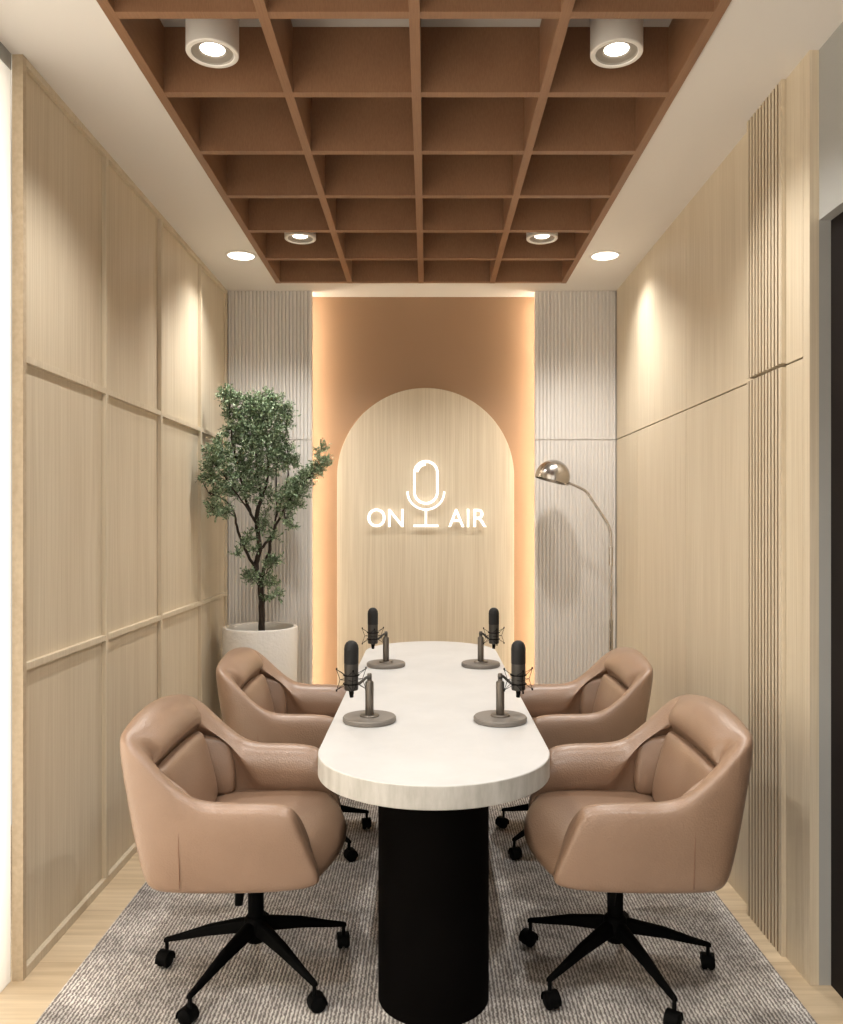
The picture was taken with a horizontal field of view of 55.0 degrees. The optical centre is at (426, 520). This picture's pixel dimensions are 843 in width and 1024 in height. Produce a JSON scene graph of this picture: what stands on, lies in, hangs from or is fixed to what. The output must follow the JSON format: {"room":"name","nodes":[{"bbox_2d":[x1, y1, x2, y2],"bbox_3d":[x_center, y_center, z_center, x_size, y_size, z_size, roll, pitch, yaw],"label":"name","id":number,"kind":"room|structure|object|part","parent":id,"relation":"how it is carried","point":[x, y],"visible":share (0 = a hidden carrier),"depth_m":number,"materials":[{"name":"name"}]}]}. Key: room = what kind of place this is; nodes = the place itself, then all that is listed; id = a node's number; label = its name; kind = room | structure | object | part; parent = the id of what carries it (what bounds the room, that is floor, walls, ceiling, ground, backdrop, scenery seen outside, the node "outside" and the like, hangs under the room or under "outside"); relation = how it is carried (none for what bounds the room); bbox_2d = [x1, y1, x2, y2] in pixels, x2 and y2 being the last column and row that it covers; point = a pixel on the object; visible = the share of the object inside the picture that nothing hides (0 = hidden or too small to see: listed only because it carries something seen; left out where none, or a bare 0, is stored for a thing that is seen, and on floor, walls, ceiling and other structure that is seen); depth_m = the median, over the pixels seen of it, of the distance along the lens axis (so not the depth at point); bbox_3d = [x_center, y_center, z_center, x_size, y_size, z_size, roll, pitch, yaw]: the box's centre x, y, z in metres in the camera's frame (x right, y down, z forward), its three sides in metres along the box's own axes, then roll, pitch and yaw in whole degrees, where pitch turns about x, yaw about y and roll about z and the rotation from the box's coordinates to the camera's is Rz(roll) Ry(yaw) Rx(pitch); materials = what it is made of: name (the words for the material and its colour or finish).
{"room":"studio","nodes":[
{"label":"studio","id":0,"kind":"room"},
{"bbox_2d":[0,42,227,980],"bbox_3d":[-1.340,-0.010,1.750,0.240,2.800,6.700,0,0,0],"label":"wall","id":1,"kind":"structure","parent":0,"point":[120,328],"depth_m":3.00,"materials":[{"name":"beige wood"}]},
{"bbox_2d":[0,59,10,992],"bbox_3d":[-1.349,0.015,0.773,0.183,2.751,3.346,0,0,0],"label":"window","id":2,"kind":"structure","parent":1,"relation":"in","point":[5,72],"depth_m":2.41,"materials":[{"name":"white metal"}]},
{"bbox_3d":[-1.237,-0.010,2.458,0.033,2.800,0.021,0,0,0],"label":"post","id":3,"kind":"part","parent":1,"relation":"part of","materials":[{"name":"brown wood"}]},
{"bbox_2d":[228,291,312,683],"bbox_3d":[-0.963,-0.010,4.976,0.516,2.800,0.031,0,0,0],"label":"wall panel","id":4,"kind":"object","parent":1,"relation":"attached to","point":[270,333],"depth_m":4.97,"materials":[{"name":"white wood"}]},
{"bbox_2d":[0,0,842,296],"bbox_3d":[0.000,-1.560,1.825,3.800,0.300,6.850,0,0,0],"label":"ceiling","id":5,"kind":"structure","parent":0,"point":[73,45],"depth_m":2.85,"materials":[{"name":"white paint"}]},
{"bbox_2d":[185,19,238,67],"bbox_3d":[-0.662,-1.530,2.500,0.160,0.179,0.160,0,0,0],"label":"recessed light","id":6,"kind":"object","parent":5,"relation":"in","point":[212,43],"visible":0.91,"depth_m":2.47,"materials":[{"name":"white metal"}]},
{"bbox_2d":[225,250,256,260],"bbox_3d":[-0.987,-1.407,4.300,0.164,0.006,0.164,0,0,0],"label":"recessed light","id":7,"kind":"object","parent":5,"relation":"in","point":[238,255],"visible":1,"depth_m":4.29,"materials":[{"name":"white metal"}]},
{"bbox_2d":[284,233,315,243],"bbox_3d":[-0.648,-1.530,4.140,0.160,0.179,0.160,0,0,0],"label":"recessed light","id":8,"kind":"object","parent":5,"relation":"in","point":[296,238],"visible":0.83,"depth_m":4.15,"materials":[{"name":"white metal"}]},
{"bbox_2d":[96,0,731,282],"bbox_3d":[-0.035,-1.512,1.968,1.715,0.215,5.637,0,0,0],"label":"grid","id":9,"kind":"object","parent":5,"relation":"attached to","point":[414,153],"visible":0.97,"depth_m":3.08,"materials":[{"name":"brown wood"}]},
{"bbox_2d":[526,233,557,243],"bbox_3d":[0.588,-1.530,4.140,0.160,0.179,0.160,0,0,0],"label":"recessed light","id":10,"kind":"object","parent":5,"relation":"in","point":[534,238],"visible":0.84,"depth_m":4.15,"materials":[{"name":"white metal"}]},
{"bbox_2d":[589,250,620,260],"bbox_3d":[0.945,-1.407,4.300,0.164,0.006,0.164,0,0,0],"label":"recessed light","id":11,"kind":"object","parent":5,"relation":"in","point":[605,255],"visible":1,"depth_m":4.29,"materials":[{"name":"white metal"}]},
{"bbox_2d":[590,19,642,67],"bbox_3d":[0.585,-1.530,2.500,0.160,0.179,0.160,0,0,0],"label":"ceiling light","id":12,"kind":"object","parent":5,"relation":"in","point":[614,43],"visible":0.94,"depth_m":2.46,"materials":[{"name":"white metal"}]},
{"bbox_2d":[0,825,842,1023],"bbox_3d":[0.000,1.420,1.775,3.800,0.060,6.950,0,0,0],"label":"floor","id":13,"kind":"structure","parent":0,"point":[21,1002],"depth_m":2.56,"materials":[{"name":"brown wood"}]},
{"bbox_2d":[195,383,333,681],"bbox_3d":[-0.959,0.309,4.584,0.766,2.162,0.543,0,0,-26],"label":"potted tree","id":14,"kind":"object","parent":13,"relation":"on","point":[277,642],"visible":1,"depth_m":4.52,"materials":[{"name":"green plant"}]},
{"bbox_3d":[-0.957,0.998,4.650,0.426,0.785,0.426,0,0,0],"label":"pot","id":15,"kind":"part","parent":14,"relation":"part of","materials":[{"name":"white ceramic"}]},
{"bbox_2d":[35,795,816,1023],"bbox_3d":[-0.003,1.385,2.060,2.155,0.009,4.720,0,0,0],"label":"area rug","id":16,"kind":"object","parent":13,"relation":"on","point":[120,981],"visible":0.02,"depth_m":2.54,"materials":[{"name":"grey carpet"}]},
{"bbox_2d":[120,694,349,1023],"bbox_3d":[-0.553,0.969,2.479,0.618,0.824,0.683,0,0,0],"label":"swivel chair","id":17,"kind":"object","parent":16,"relation":"on","point":[213,809],"visible":0.98,"depth_m":2.28,"materials":[{"name":"beige leather"}]},
{"bbox_2d":[157,731,235,801],"bbox_3d":[-0.710,0.805,2.480,0.153,0.241,0.587,0,0,0],"label":"lumbar cushion","id":18,"kind":"object","parent":17,"relation":"on","point":[201,765],"depth_m":2.57,"materials":[{"name":"beige leather"}]},
{"bbox_3d":[-0.678,1.260,2.502,0.282,0.094,0.043,0,0,8],"label":"leg","id":19,"kind":"part","parent":17,"relation":"part of","materials":[{"name":"black metal"}]},
{"bbox_3d":[-0.592,1.260,2.340,0.043,0.094,0.282,0,0,26],"label":"leg","id":20,"kind":"part","parent":17,"relation":"part of","materials":[{"name":"black metal"}]},
{"bbox_3d":[-0.553,1.082,2.421,0.032,0.104,0.081,0,0,0],"label":"height lever","id":21,"kind":"part","parent":17,"relation":"part of","materials":[{"name":"black plastic"}]},
{"bbox_2d":[215,790,346,875],"bbox_3d":[-0.488,0.950,2.480,0.492,0.110,0.584,0,0,0],"label":"seat cushion","id":22,"kind":"object","parent":17,"relation":"on","point":[321,814],"depth_m":2.53,"materials":[{"name":"beige leather"}]},
{"bbox_3d":[-0.412,1.260,2.372,0.282,0.094,0.043,0,0,44],"label":"leg","id":23,"kind":"part","parent":17,"relation":"part of","materials":[{"name":"black metal"}]},
{"bbox_3d":[-0.386,1.260,2.553,0.282,0.094,0.043,0,0,-28],"label":"leg","id":24,"kind":"part","parent":17,"relation":"part of","materials":[{"name":"black metal"}]},
{"bbox_2d":[216,647,371,861],"bbox_3d":[-0.553,0.969,3.489,0.618,0.824,0.683,0,0,0],"label":"swivel chair","id":25,"kind":"object","parent":16,"relation":"on","point":[260,703],"visible":0.54,"depth_m":3.30,"materials":[{"name":"beige leather"}]},
{"bbox_2d":[242,674,286,713],"bbox_3d":[-0.710,0.805,3.490,0.153,0.241,0.587,0,0,0],"label":"lumbar cushion","id":26,"kind":"object","parent":25,"relation":"on","point":[268,692],"depth_m":3.63,"materials":[{"name":"beige leather"}]},
{"bbox_3d":[-0.412,1.260,3.382,0.282,0.094,0.043,0,0,44],"label":"leg","id":27,"kind":"part","parent":25,"relation":"part of","materials":[{"name":"black metal"}]},
{"bbox_3d":[-0.386,1.260,3.563,0.282,0.094,0.043,0,0,-28],"label":"leg","id":28,"kind":"part","parent":25,"relation":"part of","materials":[{"name":"black metal"}]},
{"bbox_2d":[318,641,549,1023],"bbox_3d":[0.019,1.010,3.136,0.646,0.741,2.363,0,0,0],"label":"meeting table","id":29,"kind":"object","parent":16,"relation":"on","point":[433,775],"visible":0.93,"depth_m":2.23,"materials":[{"name":"wood"}]},
{"bbox_2d":[336,640,395,727],"bbox_3d":[-0.184,0.511,2.590,0.170,0.258,0.170,0,0,37],"label":"desk microphone","id":30,"kind":"object","parent":29,"relation":"on","point":[369,717],"visible":1,"depth_m":2.57,"materials":[{"name":"grey metal"}]},
{"bbox_2d":[344,640,358,664],"bbox_3d":[-0.242,0.419,2.590,0.047,0.074,0.047,0,0,0],"label":"grille","id":31,"kind":"object","parent":30,"relation":"attached to","point":[351,650],"depth_m":2.57,"materials":[{"name":"black metal"}]},
{"bbox_3d":[-0.201,0.508,2.584,0.056,0.035,0.025,0,0,-14],"label":"swivel arm","id":32,"kind":"part","parent":30,"relation":"part of","materials":[{"name":"grey metal"}]},
{"bbox_3d":[-0.184,0.552,2.590,0.027,0.131,0.027,0,0,0],"label":"stem","id":33,"kind":"part","parent":30,"relation":"part of","materials":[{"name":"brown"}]},
{"bbox_2d":[362,608,404,668],"bbox_3d":[-0.181,0.511,3.575,0.170,0.258,0.170,0,0,37],"label":"desk microphone","id":34,"kind":"object","parent":29,"relation":"on","point":[385,663],"visible":1,"depth_m":3.56,"materials":[{"name":"grey metal"}]},
{"bbox_2d":[368,608,377,624],"bbox_3d":[-0.239,0.419,3.575,0.047,0.074,0.047,0,0,0],"label":"grille","id":35,"kind":"object","parent":34,"relation":"attached to","point":[372,612],"depth_m":3.56,"materials":[{"name":"black metal"}]},
{"bbox_3d":[-0.198,0.508,3.569,0.056,0.035,0.025,0,0,-14],"label":"swivel arm","id":36,"kind":"part","parent":34,"relation":"part of","materials":[{"name":"grey metal"}]},
{"bbox_3d":[-0.181,0.552,3.575,0.027,0.131,0.027,0,0,0],"label":"stem","id":37,"kind":"part","parent":34,"relation":"part of","materials":[{"name":"brown"}]},
{"bbox_2d":[461,608,504,668],"bbox_3d":[0.237,0.511,3.575,0.170,0.258,0.170,0,0,39],"label":"desk microphone","id":38,"kind":"object","parent":29,"relation":"on","point":[480,663],"visible":1,"depth_m":3.56,"materials":[{"name":"grey metal"}]},
{"bbox_3d":[0.237,0.552,3.575,0.027,0.131,0.027,0,0,0],"label":"stem","id":39,"kind":"part","parent":38,"relation":"part of","materials":[{"name":"brown"}]},
{"bbox_2d":[489,608,498,624],"bbox_3d":[0.295,0.419,3.575,0.047,0.074,0.047,0,0,0],"label":"grille","id":40,"kind":"object","parent":38,"relation":"attached to","point":[493,612],"depth_m":3.56,"materials":[{"name":"black metal"}]},
{"bbox_2d":[474,640,532,727],"bbox_3d":[0.234,0.511,2.590,0.170,0.258,0.170,0,0,39],"label":"desk microphone","id":41,"kind":"object","parent":29,"relation":"on","point":[499,718],"visible":1,"depth_m":2.57,"materials":[{"name":"grey metal"}]},
{"bbox_3d":[0.234,0.552,2.590,0.027,0.131,0.027,0,0,0],"label":"stem","id":42,"kind":"part","parent":41,"relation":"part of","materials":[{"name":"brown"}]},
{"bbox_3d":[0.251,0.508,2.596,0.056,0.035,0.025,0,0,-14],"label":"swivel arm","id":43,"kind":"part","parent":41,"relation":"part of","materials":[{"name":"grey metal"}]},
{"bbox_2d":[511,640,525,664],"bbox_3d":[0.292,0.419,2.590,0.047,0.074,0.047,0,0,0],"label":"grille","id":44,"kind":"object","parent":41,"relation":"attached to","point":[518,650],"depth_m":2.57,"materials":[{"name":"black metal"}]},
{"bbox_2d":[495,647,652,859],"bbox_3d":[0.613,0.969,3.489,0.618,0.824,0.683,0,0,0],"label":"swivel chair","id":45,"kind":"object","parent":16,"relation":"on","point":[608,702],"visible":0.6,"depth_m":3.31,"materials":[{"name":"beige leather"}]},
{"bbox_3d":[0.455,1.260,3.577,0.282,0.094,0.043,0,0,34],"label":"leg","id":46,"kind":"part","parent":45,"relation":"part of","materials":[{"name":"black metal"}]},
{"bbox_3d":[0.461,1.260,3.394,0.282,0.094,0.043,0,0,-38],"label":"leg","id":47,"kind":"part","parent":45,"relation":"part of","materials":[{"name":"black metal"}]},
{"bbox_2d":[580,674,627,713],"bbox_3d":[0.770,0.805,3.490,0.153,0.241,0.587,0,0,0],"label":"lumbar cushion","id":48,"kind":"object","parent":45,"relation":"on","point":[598,692],"depth_m":3.62,"materials":[{"name":"beige leather"}]},
{"bbox_2d":[519,694,752,1023],"bbox_3d":[0.605,0.969,2.479,0.618,0.824,0.683,0,0,0],"label":"swivel chair","id":49,"kind":"object","parent":16,"relation":"on","point":[658,808],"visible":0.99,"depth_m":2.29,"materials":[{"name":"beige leather"}]},
{"bbox_3d":[0.447,1.260,2.567,0.282,0.094,0.043,0,0,34],"label":"leg","id":50,"kind":"part","parent":49,"relation":"part of","materials":[{"name":"black metal"}]},
{"bbox_3d":[0.453,1.260,2.384,0.282,0.094,0.043,0,0,-38],"label":"leg","id":51,"kind":"part","parent":49,"relation":"part of","materials":[{"name":"black metal"}]},
{"bbox_2d":[524,790,654,875],"bbox_3d":[0.540,0.950,2.480,0.492,0.110,0.584,0,0,0],"label":"seat cushion","id":52,"kind":"object","parent":49,"relation":"on","point":[549,815],"depth_m":2.52,"materials":[{"name":"beige leather"}]},
{"bbox_3d":[0.547,1.082,2.421,0.032,0.104,0.081,0,0,0],"label":"height lever","id":53,"kind":"part","parent":49,"relation":"part of","materials":[{"name":"black plastic"}]},
{"bbox_3d":[0.629,1.260,2.333,0.043,0.094,0.282,0,0,-20],"label":"leg","id":54,"kind":"part","parent":49,"relation":"part of","materials":[{"name":"black metal"}]},
{"bbox_3d":[0.732,1.260,2.485,0.282,0.094,0.043,0,0,-2],"label":"leg","id":55,"kind":"part","parent":49,"relation":"part of","materials":[{"name":"black metal"}]},
{"bbox_2d":[634,731,714,801],"bbox_3d":[0.762,0.805,2.480,0.153,0.241,0.587,0,0,0],"label":"lumbar cushion","id":56,"kind":"object","parent":49,"relation":"on","point":[669,765],"depth_m":2.56,"materials":[{"name":"beige leather"}]},
{"bbox_2d":[535,460,612,650],"bbox_3d":[0.895,0.516,4.740,0.524,1.748,0.204,0,0,0],"label":"floor lamp","id":57,"kind":"object","parent":13,"relation":"on","point":[553,471],"visible":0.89,"depth_m":4.73,"materials":[{"name":"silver metal"}]},
{"bbox_3d":[0.735,-0.283,4.740,0.204,0.151,0.204,0,0,0],"label":"lamp shade","id":58,"kind":"part","parent":57,"relation":"part of","materials":[{"name":"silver metal"}]},
{"bbox_2d":[313,297,533,685],"bbox_3d":[0.000,-0.010,5.150,2.600,2.800,0.100,0,0,0],"label":"wall","id":59,"kind":"structure","parent":0,"point":[367,350],"depth_m":5.10,"materials":[{"name":"brown paint"}]},
{"bbox_2d":[337,388,513,685],"bbox_3d":[-0.009,0.279,5.085,1.108,2.223,0.029,0,0,0],"label":"arched panel","id":60,"kind":"object","parent":59,"relation":"attached to","point":[442,582],"visible":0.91,"depth_m":5.07,"materials":[{"name":"brown wood"}]},
{"bbox_2d":[368,460,485,526],"bbox_3d":[0.000,-0.171,5.055,0.741,0.416,0.030,0,0,0],"label":"sign","id":61,"kind":"object","parent":60,"relation":"attached to","point":[420,464],"visible":1,"depth_m":5.04,"materials":[{"name":"white plastic"}]},
{"bbox_2d":[616,292,617,647],"bbox_3d":[1.004,-0.010,5.045,0.593,2.800,0.109,0,0,0],"label":"trim","id":62,"kind":"structure","parent":59,"relation":"attached to","point":[616,292],"depth_m":4.99,"materials":[{"name":"white paint"}]},
{"bbox_2d":[617,22,842,984],"bbox_3d":[1.273,-0.010,1.750,0.254,2.800,6.700,0,0,0],"label":"wall","id":63,"kind":"structure","parent":0,"point":[682,380],"depth_m":3.09,"materials":[{"name":"brown wood"}]},
{"bbox_2d":[534,291,615,683],"bbox_3d":[0.911,-0.010,4.976,0.498,2.800,0.031,0,0,0],"label":"wall panel","id":64,"kind":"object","parent":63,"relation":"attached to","point":[575,331],"depth_m":4.96,"materials":[{"name":"white wood"}]},
{"bbox_2d":[747,79,788,956],"bbox_3d":[1.155,-0.010,2.729,0.047,2.800,0.289,0,0,0],"label":"wall panel","id":65,"kind":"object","parent":63,"relation":"attached to","point":[766,129],"depth_m":2.71,"materials":[{"name":"brown wood"}]},
{"bbox_3d":[1.159,-0.010,2.446,0.028,2.800,0.042,0,0,0],"label":"post","id":66,"kind":"part","parent":63,"relation":"part of","materials":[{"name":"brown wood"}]},
{"bbox_2d":[831,212,842,998],"bbox_3d":[1.220,0.245,1.663,0.060,2.290,1.523,0,0,0],"label":"door","id":67,"kind":"structure","parent":63,"relation":"in","point":[837,222],"depth_m":2.39,"materials":[{"name":"brown metal"}]}
]}

